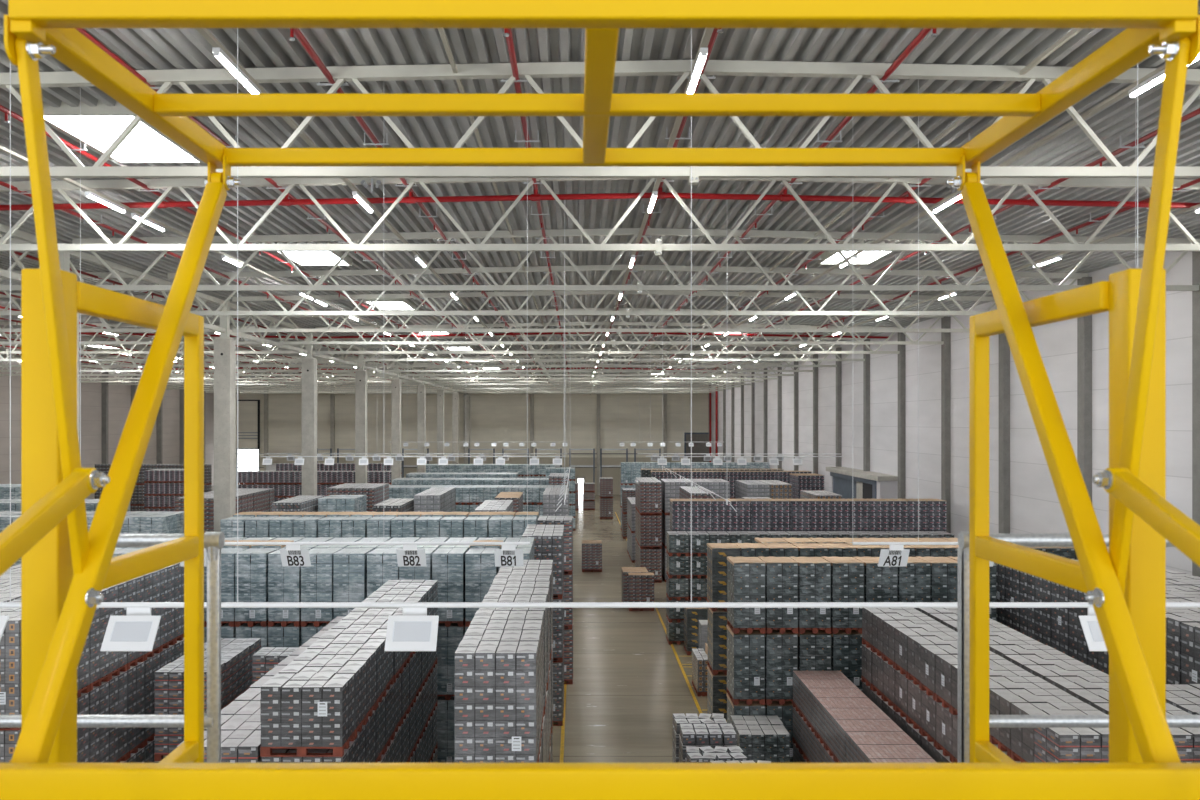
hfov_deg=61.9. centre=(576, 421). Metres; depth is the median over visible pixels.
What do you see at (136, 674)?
load
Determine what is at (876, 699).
load
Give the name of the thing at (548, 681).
load
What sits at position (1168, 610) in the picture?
load
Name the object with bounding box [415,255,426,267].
led light
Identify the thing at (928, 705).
load
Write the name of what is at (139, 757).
load
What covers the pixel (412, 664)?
load
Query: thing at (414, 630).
aisle sign
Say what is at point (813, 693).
load
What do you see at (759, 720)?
load
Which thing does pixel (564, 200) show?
rod
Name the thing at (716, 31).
pipe
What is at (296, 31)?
pipe
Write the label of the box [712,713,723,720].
carton
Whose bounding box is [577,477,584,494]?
door
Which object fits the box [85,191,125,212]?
led light
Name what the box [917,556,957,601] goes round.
load
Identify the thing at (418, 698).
load
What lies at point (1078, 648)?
load
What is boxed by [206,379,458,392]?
roof truss
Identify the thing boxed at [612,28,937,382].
pipe
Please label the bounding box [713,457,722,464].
aisle sign
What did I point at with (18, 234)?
beam
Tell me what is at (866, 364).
trim
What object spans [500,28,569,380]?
pipe
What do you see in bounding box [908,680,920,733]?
load
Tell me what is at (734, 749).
carton
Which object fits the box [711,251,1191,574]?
wall
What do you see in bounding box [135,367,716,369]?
sprinkler
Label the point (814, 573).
load
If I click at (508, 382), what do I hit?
roof truss
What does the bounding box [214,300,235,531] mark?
concrete column
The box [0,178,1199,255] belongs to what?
roof truss
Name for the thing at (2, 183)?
pipe
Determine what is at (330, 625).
load
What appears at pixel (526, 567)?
load
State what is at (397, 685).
load
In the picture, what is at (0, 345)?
pipe
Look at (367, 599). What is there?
load
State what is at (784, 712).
load
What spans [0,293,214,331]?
roof truss
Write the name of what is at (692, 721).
carton
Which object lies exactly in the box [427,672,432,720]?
load
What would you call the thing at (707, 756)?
carton
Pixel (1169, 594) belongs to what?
load
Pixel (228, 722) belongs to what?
load
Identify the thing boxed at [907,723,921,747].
load
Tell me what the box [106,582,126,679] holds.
load
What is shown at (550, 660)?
load
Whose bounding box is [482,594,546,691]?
load
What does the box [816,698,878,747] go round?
load
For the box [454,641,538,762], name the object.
load
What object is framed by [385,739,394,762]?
load
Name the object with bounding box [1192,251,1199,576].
trim
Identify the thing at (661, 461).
aisle sign
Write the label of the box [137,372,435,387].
roof truss
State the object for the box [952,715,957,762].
load
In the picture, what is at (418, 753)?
load
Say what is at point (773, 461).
aisle sign
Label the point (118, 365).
roof truss
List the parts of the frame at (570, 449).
post, post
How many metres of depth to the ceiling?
19.95 m
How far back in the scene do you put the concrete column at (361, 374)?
61.59 m
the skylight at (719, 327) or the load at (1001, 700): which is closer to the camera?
the load at (1001, 700)
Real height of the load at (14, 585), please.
1.874 m
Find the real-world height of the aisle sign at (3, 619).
0.348 m
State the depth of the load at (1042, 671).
17.97 m
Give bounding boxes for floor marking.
[560,682,566,762]
[615,512,701,713]
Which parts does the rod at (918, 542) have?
rod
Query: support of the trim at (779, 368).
attached to the wall at (1035, 507)
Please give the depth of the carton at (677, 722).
23.14 m
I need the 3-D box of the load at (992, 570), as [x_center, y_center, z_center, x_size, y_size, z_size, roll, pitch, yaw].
[10.258,4.474,25.997,0.812,1.804,1.219,0,0,0]
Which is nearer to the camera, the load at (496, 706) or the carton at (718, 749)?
the load at (496, 706)
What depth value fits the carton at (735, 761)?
20.47 m
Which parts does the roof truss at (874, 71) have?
splice plate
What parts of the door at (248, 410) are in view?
frame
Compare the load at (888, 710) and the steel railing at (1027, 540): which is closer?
the steel railing at (1027, 540)
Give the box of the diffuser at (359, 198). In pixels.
[354,196,371,212]
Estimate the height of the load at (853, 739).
0.897 m
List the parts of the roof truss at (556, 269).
splice plate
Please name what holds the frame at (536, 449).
on the floor
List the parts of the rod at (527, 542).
rod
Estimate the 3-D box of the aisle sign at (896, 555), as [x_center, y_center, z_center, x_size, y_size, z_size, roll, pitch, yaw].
[4.633,1.937,14.595,0.420,0.374,0.210,0,0,0]
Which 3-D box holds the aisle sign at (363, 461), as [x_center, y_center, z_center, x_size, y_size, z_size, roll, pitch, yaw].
[-9.585,1.736,44.921,0.420,0.391,0.178,0,0,0]
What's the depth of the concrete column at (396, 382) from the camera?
73.59 m
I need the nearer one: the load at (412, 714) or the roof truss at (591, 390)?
the load at (412, 714)
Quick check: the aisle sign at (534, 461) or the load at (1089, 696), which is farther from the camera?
the aisle sign at (534, 461)
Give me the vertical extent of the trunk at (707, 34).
0.050 m
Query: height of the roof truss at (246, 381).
1.700 m
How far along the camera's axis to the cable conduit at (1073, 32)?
16.34 m
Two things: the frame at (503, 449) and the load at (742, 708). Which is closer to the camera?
the load at (742, 708)
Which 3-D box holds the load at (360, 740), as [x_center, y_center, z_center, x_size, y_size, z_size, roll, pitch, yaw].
[-4.030,5.404,15.819,1.200,1.024,0.814,0,0,0]
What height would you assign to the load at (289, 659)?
1.053 m
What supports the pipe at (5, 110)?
hanging from the ceiling
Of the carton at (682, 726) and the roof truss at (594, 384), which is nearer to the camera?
the carton at (682, 726)
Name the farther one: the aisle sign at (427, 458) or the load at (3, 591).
the aisle sign at (427, 458)
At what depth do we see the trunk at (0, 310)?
53.01 m
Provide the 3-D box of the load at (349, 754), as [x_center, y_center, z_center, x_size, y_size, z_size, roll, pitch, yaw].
[-4.013,5.404,14.998,1.200,1.024,0.814,0,0,0]
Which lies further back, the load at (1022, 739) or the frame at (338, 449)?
the frame at (338, 449)
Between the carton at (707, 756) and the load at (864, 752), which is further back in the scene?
the carton at (707, 756)
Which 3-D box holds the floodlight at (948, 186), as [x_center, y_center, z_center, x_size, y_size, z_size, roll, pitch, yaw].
[7.449,-4.674,19.720,0.411,0.260,0.220,0,0,0]
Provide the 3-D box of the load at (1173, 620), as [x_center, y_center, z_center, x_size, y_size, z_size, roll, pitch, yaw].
[11.605,4.532,18.660,1.200,1.785,0.800,0,0,0]
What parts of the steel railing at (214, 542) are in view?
rail, rail, post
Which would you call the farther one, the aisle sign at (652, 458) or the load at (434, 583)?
the aisle sign at (652, 458)
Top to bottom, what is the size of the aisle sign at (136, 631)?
0.348 m
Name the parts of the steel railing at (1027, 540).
post, rail, rail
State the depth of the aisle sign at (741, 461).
44.90 m
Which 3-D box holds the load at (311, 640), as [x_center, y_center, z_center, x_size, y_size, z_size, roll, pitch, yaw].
[-5.292,5.299,21.727,1.200,1.053,0.800,0,0,0]
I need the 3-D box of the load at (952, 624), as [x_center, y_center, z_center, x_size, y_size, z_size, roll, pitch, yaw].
[8.827,4.916,22.155,1.200,0.905,0.800,0,0,0]
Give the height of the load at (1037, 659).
0.905 m
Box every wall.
[0,361,213,498]
[236,380,708,494]
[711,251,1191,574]
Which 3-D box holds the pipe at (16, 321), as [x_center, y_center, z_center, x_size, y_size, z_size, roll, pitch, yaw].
[-26.880,-4.817,62.000,0.440,0.330,120.000,0,0,0]
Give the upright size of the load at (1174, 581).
1.785 m
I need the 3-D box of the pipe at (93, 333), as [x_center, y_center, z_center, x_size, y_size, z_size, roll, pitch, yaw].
[-13.380,-4.601,52.000,59.202,0.535,0.150,0,0,0]
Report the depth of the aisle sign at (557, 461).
44.90 m
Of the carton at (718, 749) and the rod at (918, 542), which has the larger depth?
the carton at (718, 749)
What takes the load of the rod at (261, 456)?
hanging from the ceiling
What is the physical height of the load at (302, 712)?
1.024 m
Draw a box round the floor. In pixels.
[553,495,706,762]
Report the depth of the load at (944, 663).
18.81 m
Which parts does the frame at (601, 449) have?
post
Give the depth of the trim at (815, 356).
67.68 m
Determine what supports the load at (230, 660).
on the load
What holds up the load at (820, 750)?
on the rows
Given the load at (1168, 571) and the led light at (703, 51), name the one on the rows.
the load at (1168, 571)
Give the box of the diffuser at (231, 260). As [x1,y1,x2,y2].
[224,258,240,266]
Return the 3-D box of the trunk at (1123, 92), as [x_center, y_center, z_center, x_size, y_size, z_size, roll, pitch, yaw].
[7.300,-4.395,59.500,0.080,0.050,117.000,0,0,0]
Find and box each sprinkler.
[0,187,1199,210]
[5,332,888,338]
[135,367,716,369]
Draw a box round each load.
[0,576,20,581]
[0,582,20,588]
[0,588,20,594]
[0,612,20,729]
[0,730,20,762]
[1,570,20,575]
[1,608,20,611]
[8,565,20,570]
[11,598,89,697]
[77,692,88,762]
[89,681,108,762]
[90,589,109,690]
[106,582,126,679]
[109,671,127,762]
[113,548,142,556]
[126,576,144,669]
[127,662,144,758]
[127,747,144,762]
[143,570,160,660]
[144,653,159,745]
[145,736,154,762]
[154,663,224,760]
[160,565,174,651]
[160,645,174,668]
[172,654,237,706]
[174,563,183,643]
[174,638,183,659]
[176,730,261,762]
[204,638,260,685]
[204,646,249,695]
[204,714,260,730]
[221,701,259,714]
[234,688,260,700]
[249,676,272,687]
[252,647,297,683]
[260,673,354,756]
[262,740,354,762]
[264,666,285,675]
[277,656,296,665]
[279,660,366,738]
[289,647,307,655]
[294,649,376,721]
[301,638,318,646]
[307,638,385,707]
[311,630,327,637]
[319,629,393,689]
[321,623,336,629]
[329,616,344,622]
[331,620,402,682]
[342,612,409,670]
[351,608,415,657]
[355,725,365,762]
[362,598,420,601]
[365,710,375,762]
[367,591,426,601]
[376,585,432,615]
[376,697,384,762]
[378,754,385,762]
[383,580,437,615]
[385,684,393,751]
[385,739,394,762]
[393,673,401,736]
[394,726,401,762]
[401,663,408,723]
[401,714,408,762]
[409,653,415,711]
[409,702,415,762]
[410,751,414,762]
[415,738,421,762]
[416,651,420,695]
[416,691,421,748]
[421,651,426,689]
[421,682,427,736]
[422,727,426,762]
[427,651,432,680]
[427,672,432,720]
[427,716,432,762]
[432,646,436,667]
[432,664,437,713]
[432,707,437,752]
[432,748,437,762]
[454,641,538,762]
[462,630,540,753]
[467,620,542,737]
[473,611,543,720]
[478,608,545,714]
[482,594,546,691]
[487,587,548,689]
[491,581,549,670]
[493,575,549,582]
[497,570,551,659]
[499,564,551,571]
[524,560,552,639]
[542,716,544,762]
[544,709,545,762]
[546,692,546,762]
[547,681,548,762]
[548,671,549,762]
[550,660,550,739]
[551,644,552,732]
[551,733,551,762]
[552,727,552,762]
[673,725,679,762]
[679,735,736,762]
[726,625,764,704]
[727,556,765,633]
[727,694,765,723]
[730,715,783,729]
[735,725,789,762]
[758,556,797,633]
[765,630,797,704]
[765,701,792,762]
[790,556,830,633]
[793,671,847,714]
[793,707,799,751]
[793,743,799,762]
[798,630,831,670]
[800,679,857,725]
[800,717,807,762]
[800,754,806,762]
[808,688,867,736]
[808,727,815,762]
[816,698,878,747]
[816,738,824,762]
[821,556,863,633]
[825,708,889,760]
[825,750,834,762]
[831,630,861,690]
[835,719,903,762]
[846,732,917,762]
[853,556,897,601]
[857,745,932,762]
[861,644,872,689]
[862,608,921,650]
[862,682,872,700]
[872,613,933,658]
[872,652,883,698]
[872,691,882,710]
[883,620,948,668]
[883,661,894,710]
[883,701,895,722]
[895,628,957,678]
[895,670,907,721]
[896,712,907,733]
[897,557,930,609]
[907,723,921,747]
[908,636,957,687]
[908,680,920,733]
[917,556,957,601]
[917,608,957,615]
[920,645,995,700]
[921,690,935,747]
[922,736,935,759]
[929,613,992,622]
[935,655,1014,712]
[935,749,951,762]
[936,702,952,761]
[942,620,1009,630]
[948,556,996,620]
[951,665,1035,714]
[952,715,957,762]
[956,628,1025,635]
[989,636,1044,645]
[989,645,1065,657]
[989,676,1059,733]
[989,689,1084,757]
[1004,654,1085,668]
[1006,566,1019,631]
[1011,703,1106,762]
[1020,571,1034,639]
[1024,665,1108,679]
[1034,728,1108,762]
[1035,576,1051,646]
[1045,676,1108,692]
[1051,582,1068,655]
[1068,689,1166,706]
[1069,588,1088,664]
[1088,649,1108,674]
[1093,703,1191,714]
[1166,569,1185,573]
[1166,574,1199,578]
[1166,579,1199,584]
[1166,585,1197,590]
[1166,591,1199,597]
[1166,608,1199,613]
[1166,613,1199,683]
[1166,684,1199,697]
[1169,728,1199,762]
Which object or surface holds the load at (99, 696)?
on the rows
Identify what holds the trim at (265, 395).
attached to the wall at (499, 419)
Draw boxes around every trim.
[102,372,107,463]
[131,376,136,404]
[157,402,161,463]
[180,380,183,463]
[204,385,204,463]
[238,453,708,453]
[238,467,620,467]
[264,385,267,470]
[330,383,334,462]
[464,383,467,463]
[530,383,533,475]
[597,382,599,494]
[663,385,666,458]
[723,380,725,461]
[731,379,733,461]
[741,376,743,455]
[751,372,754,461]
[764,368,766,461]
[778,364,781,468]
[794,361,797,470]
[813,354,817,473]
[836,347,841,466]
[863,339,869,470]
[898,332,905,498]
[941,317,950,532]
[999,333,1009,533]
[1077,277,1091,501]
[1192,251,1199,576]
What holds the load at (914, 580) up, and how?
on the load
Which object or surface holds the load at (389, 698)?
on the load
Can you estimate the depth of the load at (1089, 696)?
16.43 m
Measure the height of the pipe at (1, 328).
0.330 m
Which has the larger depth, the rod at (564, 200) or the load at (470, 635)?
the rod at (564, 200)
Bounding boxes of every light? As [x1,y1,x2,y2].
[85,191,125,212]
[131,213,164,230]
[212,47,260,93]
[221,255,242,266]
[238,449,257,483]
[299,291,312,299]
[314,299,326,305]
[352,191,372,212]
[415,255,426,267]
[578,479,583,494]
[629,255,634,267]
[647,191,657,212]
[686,47,707,93]
[785,291,796,299]
[839,255,857,267]
[876,315,888,320]
[932,192,960,212]
[938,291,956,299]
[1033,255,1062,267]
[1128,53,1199,97]
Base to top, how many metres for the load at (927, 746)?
0.905 m
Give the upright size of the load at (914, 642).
0.905 m
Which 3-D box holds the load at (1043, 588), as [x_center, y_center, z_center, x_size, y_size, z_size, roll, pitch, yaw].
[11.601,4.532,23.627,1.200,1.785,0.800,0,0,0]
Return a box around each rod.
[80,82,529,544]
[261,456,565,456]
[564,200,569,501]
[646,456,843,456]
[664,467,729,501]
[852,79,1135,544]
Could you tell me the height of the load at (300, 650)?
1.053 m
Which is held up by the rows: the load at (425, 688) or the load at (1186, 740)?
the load at (1186, 740)
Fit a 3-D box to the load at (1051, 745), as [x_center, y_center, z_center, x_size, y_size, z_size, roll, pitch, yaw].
[7.499,4.916,14.698,1.200,0.904,0.800,0,0,0]
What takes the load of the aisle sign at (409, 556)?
hanging from the rod at (527, 542)
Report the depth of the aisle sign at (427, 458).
53.12 m
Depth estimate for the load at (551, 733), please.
22.89 m
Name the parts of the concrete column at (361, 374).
steel post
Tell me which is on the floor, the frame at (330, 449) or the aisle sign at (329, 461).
the frame at (330, 449)
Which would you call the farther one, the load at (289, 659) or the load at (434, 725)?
the load at (434, 725)
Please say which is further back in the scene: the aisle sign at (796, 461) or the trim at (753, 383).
the trim at (753, 383)
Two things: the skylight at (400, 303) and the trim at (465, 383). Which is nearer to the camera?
the skylight at (400, 303)
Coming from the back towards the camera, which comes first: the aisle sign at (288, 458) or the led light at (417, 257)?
the aisle sign at (288, 458)
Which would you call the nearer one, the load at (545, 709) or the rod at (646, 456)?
the load at (545, 709)
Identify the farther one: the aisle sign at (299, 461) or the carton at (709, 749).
the aisle sign at (299, 461)
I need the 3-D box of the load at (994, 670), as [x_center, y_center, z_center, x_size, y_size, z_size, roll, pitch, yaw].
[7.483,4.916,18.017,1.214,0.905,0.800,0,0,0]
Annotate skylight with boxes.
[43,100,204,162]
[84,345,119,348]
[275,241,351,265]
[364,298,415,309]
[418,328,451,334]
[447,346,473,350]
[713,327,749,333]
[818,239,900,263]
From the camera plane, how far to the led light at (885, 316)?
41.29 m
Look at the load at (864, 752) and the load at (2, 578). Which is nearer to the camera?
the load at (864, 752)
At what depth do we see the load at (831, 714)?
21.57 m
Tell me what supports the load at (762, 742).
on the floor
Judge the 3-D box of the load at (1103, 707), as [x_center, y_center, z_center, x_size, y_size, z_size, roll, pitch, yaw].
[8.807,4.916,15.522,1.214,0.905,0.800,0,0,0]
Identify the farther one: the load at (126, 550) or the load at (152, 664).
the load at (126, 550)
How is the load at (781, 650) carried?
on the load at (784, 712)
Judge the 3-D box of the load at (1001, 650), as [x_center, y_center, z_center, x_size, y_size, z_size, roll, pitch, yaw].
[8.830,4.916,19.664,1.200,0.905,0.800,0,0,0]
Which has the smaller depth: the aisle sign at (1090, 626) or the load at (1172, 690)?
the aisle sign at (1090, 626)
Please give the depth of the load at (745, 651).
25.41 m
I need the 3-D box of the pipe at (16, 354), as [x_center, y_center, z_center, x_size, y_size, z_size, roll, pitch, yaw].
[-38.480,-4.653,62.000,0.440,0.330,120.000,0,0,0]
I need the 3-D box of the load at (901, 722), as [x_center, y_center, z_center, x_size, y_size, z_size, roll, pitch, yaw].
[7.512,6.732,21.319,1.200,0.905,0.800,0,0,0]
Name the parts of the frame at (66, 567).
swing arm, fixed post, rail, rail, rail, rail, leg, leg, rail, rail, rail, rail, fixed post, swing arm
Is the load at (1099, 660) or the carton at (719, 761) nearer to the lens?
the carton at (719, 761)
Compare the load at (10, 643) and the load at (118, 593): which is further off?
the load at (118, 593)
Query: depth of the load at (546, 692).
18.96 m
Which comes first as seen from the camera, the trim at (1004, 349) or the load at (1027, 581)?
the load at (1027, 581)
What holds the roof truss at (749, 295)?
attached to the ceiling
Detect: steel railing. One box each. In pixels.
[0,532,224,762]
[958,532,1199,762]
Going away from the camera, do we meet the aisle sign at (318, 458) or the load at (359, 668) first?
the load at (359, 668)
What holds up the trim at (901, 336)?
attached to the wall at (1035, 507)
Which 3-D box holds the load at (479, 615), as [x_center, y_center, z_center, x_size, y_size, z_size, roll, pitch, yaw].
[-1.190,4.307,17.472,1.200,1.874,0.814,0,0,0]
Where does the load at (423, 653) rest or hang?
on the load at (425, 688)
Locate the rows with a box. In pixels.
[0,462,1199,762]
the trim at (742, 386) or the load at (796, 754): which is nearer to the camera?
the load at (796, 754)
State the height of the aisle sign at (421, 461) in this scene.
0.391 m
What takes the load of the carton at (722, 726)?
on the load at (682, 749)
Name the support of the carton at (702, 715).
on the load at (675, 736)
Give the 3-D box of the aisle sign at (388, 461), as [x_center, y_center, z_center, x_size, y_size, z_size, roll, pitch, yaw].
[-8.460,1.736,44.921,0.420,0.391,0.178,0,0,0]
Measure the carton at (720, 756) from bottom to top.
0.250 m
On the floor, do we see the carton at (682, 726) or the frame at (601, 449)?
the frame at (601, 449)
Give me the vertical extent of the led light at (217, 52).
0.094 m
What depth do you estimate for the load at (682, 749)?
21.95 m
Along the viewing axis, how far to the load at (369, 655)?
16.63 m
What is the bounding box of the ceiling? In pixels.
[0,0,1199,383]
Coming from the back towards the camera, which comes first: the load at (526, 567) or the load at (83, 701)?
the load at (526, 567)
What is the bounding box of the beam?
[0,224,467,393]
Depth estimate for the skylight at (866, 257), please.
29.28 m
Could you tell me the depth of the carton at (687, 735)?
21.92 m
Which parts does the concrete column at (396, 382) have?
steel post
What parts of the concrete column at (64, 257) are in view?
steel post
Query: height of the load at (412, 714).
1.024 m
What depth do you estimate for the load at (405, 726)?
19.93 m
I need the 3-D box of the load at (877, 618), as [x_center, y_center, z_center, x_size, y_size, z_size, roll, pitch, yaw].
[7.506,4.916,22.998,1.200,0.905,0.800,0,0,0]
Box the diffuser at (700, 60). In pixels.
[688,56,705,93]
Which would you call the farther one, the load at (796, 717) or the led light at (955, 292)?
the led light at (955, 292)
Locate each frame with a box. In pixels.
[0,0,1199,799]
[317,448,331,462]
[337,448,354,462]
[402,448,428,477]
[468,448,494,463]
[502,448,528,463]
[535,448,561,466]
[569,448,594,482]
[600,448,627,476]
[634,448,660,461]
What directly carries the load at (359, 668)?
on the load
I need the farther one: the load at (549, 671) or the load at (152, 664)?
the load at (152, 664)
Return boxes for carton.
[673,713,686,724]
[674,718,687,733]
[680,724,692,736]
[681,729,694,745]
[686,713,697,719]
[686,746,698,761]
[687,718,700,725]
[687,752,703,762]
[693,724,706,731]
[695,729,708,745]
[698,713,711,719]
[699,718,714,724]
[699,746,714,755]
[703,752,716,762]
[706,724,719,730]
[708,729,721,744]
[710,760,724,762]
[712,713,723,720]
[714,718,726,724]
[714,746,727,752]
[717,752,731,761]
[719,724,733,731]
[722,729,736,744]
[725,760,739,762]
[727,746,743,753]
[729,752,746,761]
[740,760,754,762]
[757,760,770,762]
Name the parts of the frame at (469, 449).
post, post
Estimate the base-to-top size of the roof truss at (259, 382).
1.700 m
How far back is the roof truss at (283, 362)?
79.83 m
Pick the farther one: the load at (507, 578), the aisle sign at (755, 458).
the aisle sign at (755, 458)
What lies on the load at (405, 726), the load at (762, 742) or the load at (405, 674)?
the load at (405, 674)
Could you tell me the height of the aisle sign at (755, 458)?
0.374 m
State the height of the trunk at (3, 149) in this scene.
0.050 m
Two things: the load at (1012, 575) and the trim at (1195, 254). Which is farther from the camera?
the trim at (1195, 254)
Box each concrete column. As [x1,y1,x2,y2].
[58,243,78,440]
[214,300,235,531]
[302,332,316,495]
[355,348,366,482]
[391,361,400,484]
[417,368,425,472]
[437,376,443,463]
[452,380,458,463]
[465,387,469,463]
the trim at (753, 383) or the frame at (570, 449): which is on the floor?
the frame at (570, 449)
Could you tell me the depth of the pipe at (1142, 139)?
20.85 m
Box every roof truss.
[0,60,1199,184]
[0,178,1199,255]
[0,238,31,290]
[0,271,137,314]
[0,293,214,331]
[0,309,264,344]
[0,321,301,355]
[0,334,331,360]
[0,345,354,368]
[0,348,374,371]
[0,354,390,375]
[72,228,1199,294]
[79,361,403,378]
[79,364,415,383]
[108,367,427,385]
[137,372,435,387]
[166,375,442,388]
[168,265,1087,318]
[204,376,450,391]
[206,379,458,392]
[232,291,995,334]
[236,382,462,394]
[280,308,947,346]
[315,321,903,355]
[344,333,867,362]
[366,345,839,368]
[385,348,813,372]
[400,354,795,376]
[414,361,779,380]
[425,364,766,383]
[435,369,751,385]
[444,372,740,387]
[451,376,733,389]
[458,376,724,391]
[465,379,715,392]
[470,382,710,394]
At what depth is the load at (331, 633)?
18.30 m
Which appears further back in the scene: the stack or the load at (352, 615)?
the stack
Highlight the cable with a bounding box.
[0,28,1199,607]
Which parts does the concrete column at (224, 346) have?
steel post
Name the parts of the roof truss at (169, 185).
splice plate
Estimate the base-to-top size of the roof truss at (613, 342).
1.700 m
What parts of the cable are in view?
rod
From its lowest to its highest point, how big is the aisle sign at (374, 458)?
0.374 m
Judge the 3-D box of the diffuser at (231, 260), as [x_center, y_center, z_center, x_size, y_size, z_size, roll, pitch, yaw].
[-9.250,-4.285,26.900,0.052,0.029,1.480,0,0,0]
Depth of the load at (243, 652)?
23.07 m
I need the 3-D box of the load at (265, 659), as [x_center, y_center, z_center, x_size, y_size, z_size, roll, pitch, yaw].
[-6.712,6.185,22.894,1.200,1.875,0.814,0,0,0]
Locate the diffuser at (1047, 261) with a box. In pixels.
[1037,258,1058,266]
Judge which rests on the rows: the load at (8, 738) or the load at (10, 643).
the load at (8, 738)
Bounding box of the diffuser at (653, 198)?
[648,196,656,212]
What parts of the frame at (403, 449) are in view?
post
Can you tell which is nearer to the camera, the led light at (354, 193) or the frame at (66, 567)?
the frame at (66, 567)
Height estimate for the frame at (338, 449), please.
5.850 m
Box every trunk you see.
[0,145,496,383]
[0,310,378,383]
[0,333,328,383]
[0,347,278,383]
[0,357,208,380]
[195,28,540,383]
[590,28,713,382]
[642,64,1164,382]
[696,204,1199,380]
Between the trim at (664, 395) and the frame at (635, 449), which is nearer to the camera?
the frame at (635, 449)
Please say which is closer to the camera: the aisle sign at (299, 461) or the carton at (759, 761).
the carton at (759, 761)
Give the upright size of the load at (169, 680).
1.875 m
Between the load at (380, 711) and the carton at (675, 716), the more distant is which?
the carton at (675, 716)
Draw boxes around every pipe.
[0,105,504,382]
[0,181,484,383]
[0,292,390,380]
[0,306,378,382]
[0,317,347,380]
[0,337,293,380]
[0,345,285,383]
[1,328,332,382]
[7,251,450,383]
[16,354,260,383]
[75,28,526,382]
[289,28,548,382]
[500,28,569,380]
[591,28,723,380]
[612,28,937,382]
[633,133,969,382]
[654,108,1199,383]
[675,178,1199,383]
[709,389,710,461]
[715,387,717,455]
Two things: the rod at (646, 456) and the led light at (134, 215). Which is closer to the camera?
the led light at (134, 215)
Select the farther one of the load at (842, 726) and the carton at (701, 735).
the carton at (701, 735)
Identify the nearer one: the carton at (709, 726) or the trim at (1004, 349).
the carton at (709, 726)
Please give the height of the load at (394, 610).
1.024 m
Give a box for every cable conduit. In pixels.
[438,28,561,376]
[631,28,1083,379]
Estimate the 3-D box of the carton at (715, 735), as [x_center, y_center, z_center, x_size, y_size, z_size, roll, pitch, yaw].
[3.055,6.966,22.100,0.270,0.250,0.356,0,0,1]
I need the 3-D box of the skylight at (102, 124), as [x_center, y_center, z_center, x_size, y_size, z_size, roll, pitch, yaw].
[-7.600,-4.865,16.850,1.580,0.260,2.900,0,0,0]
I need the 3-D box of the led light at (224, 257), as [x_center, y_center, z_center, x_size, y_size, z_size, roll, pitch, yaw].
[-9.250,-4.313,26.900,0.090,0.094,1.520,0,0,0]
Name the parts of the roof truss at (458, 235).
splice plate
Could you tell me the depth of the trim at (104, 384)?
91.70 m
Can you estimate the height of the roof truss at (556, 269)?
1.700 m
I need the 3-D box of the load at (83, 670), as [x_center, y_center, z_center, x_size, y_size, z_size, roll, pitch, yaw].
[-10.075,4.307,19.046,1.200,1.874,0.814,0,0,0]
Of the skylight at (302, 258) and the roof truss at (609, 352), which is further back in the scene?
the roof truss at (609, 352)
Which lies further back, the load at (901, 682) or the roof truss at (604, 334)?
the roof truss at (604, 334)
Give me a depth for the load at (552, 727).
24.12 m
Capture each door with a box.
[236,400,259,487]
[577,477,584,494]
[684,432,708,461]
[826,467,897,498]
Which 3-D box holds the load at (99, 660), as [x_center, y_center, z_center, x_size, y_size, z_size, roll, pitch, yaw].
[-10.077,4.307,19.879,1.200,1.874,0.814,0,0,0]
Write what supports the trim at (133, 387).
attached to the wall at (119, 396)
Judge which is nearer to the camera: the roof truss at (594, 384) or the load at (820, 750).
the load at (820, 750)
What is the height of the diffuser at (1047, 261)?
0.029 m
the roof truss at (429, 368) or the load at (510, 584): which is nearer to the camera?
the load at (510, 584)
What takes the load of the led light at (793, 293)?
attached to the trunk at (1123, 92)
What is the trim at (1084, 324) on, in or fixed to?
attached to the wall at (1035, 507)
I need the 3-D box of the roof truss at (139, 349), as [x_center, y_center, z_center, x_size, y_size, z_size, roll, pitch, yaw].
[-28.380,-4.160,67.890,29.303,1.700,0.200,0,0,0]
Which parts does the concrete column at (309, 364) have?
steel post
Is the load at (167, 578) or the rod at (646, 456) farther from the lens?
the rod at (646, 456)
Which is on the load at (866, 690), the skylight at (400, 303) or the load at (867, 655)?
the load at (867, 655)
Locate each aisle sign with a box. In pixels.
[0,608,8,640]
[100,608,160,650]
[180,549,206,566]
[262,457,271,464]
[279,545,310,566]
[287,454,294,460]
[294,457,303,464]
[317,454,323,460]
[324,457,333,464]
[345,454,353,460]
[359,457,367,464]
[372,454,380,460]
[384,457,392,464]
[384,608,438,650]
[395,454,403,460]
[396,545,425,566]
[417,457,425,464]
[424,454,431,460]
[438,457,447,464]
[447,454,454,460]
[473,457,482,464]
[494,545,523,566]
[496,457,504,464]
[530,457,538,464]
[553,457,561,464]
[651,454,658,460]
[657,457,666,464]
[672,454,679,460]
[681,457,690,464]
[704,454,711,460]
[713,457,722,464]
[723,454,731,460]
[737,457,746,464]
[753,454,761,460]
[769,457,778,464]
[776,454,783,460]
[793,457,801,464]
[878,545,909,566]
[1078,608,1106,650]
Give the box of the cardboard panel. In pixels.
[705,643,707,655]
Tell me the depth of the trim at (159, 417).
103.71 m
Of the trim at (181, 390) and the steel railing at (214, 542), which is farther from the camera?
the trim at (181, 390)
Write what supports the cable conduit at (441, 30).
attached to the roof truss
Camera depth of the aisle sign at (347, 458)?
53.12 m
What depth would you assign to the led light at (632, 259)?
26.77 m

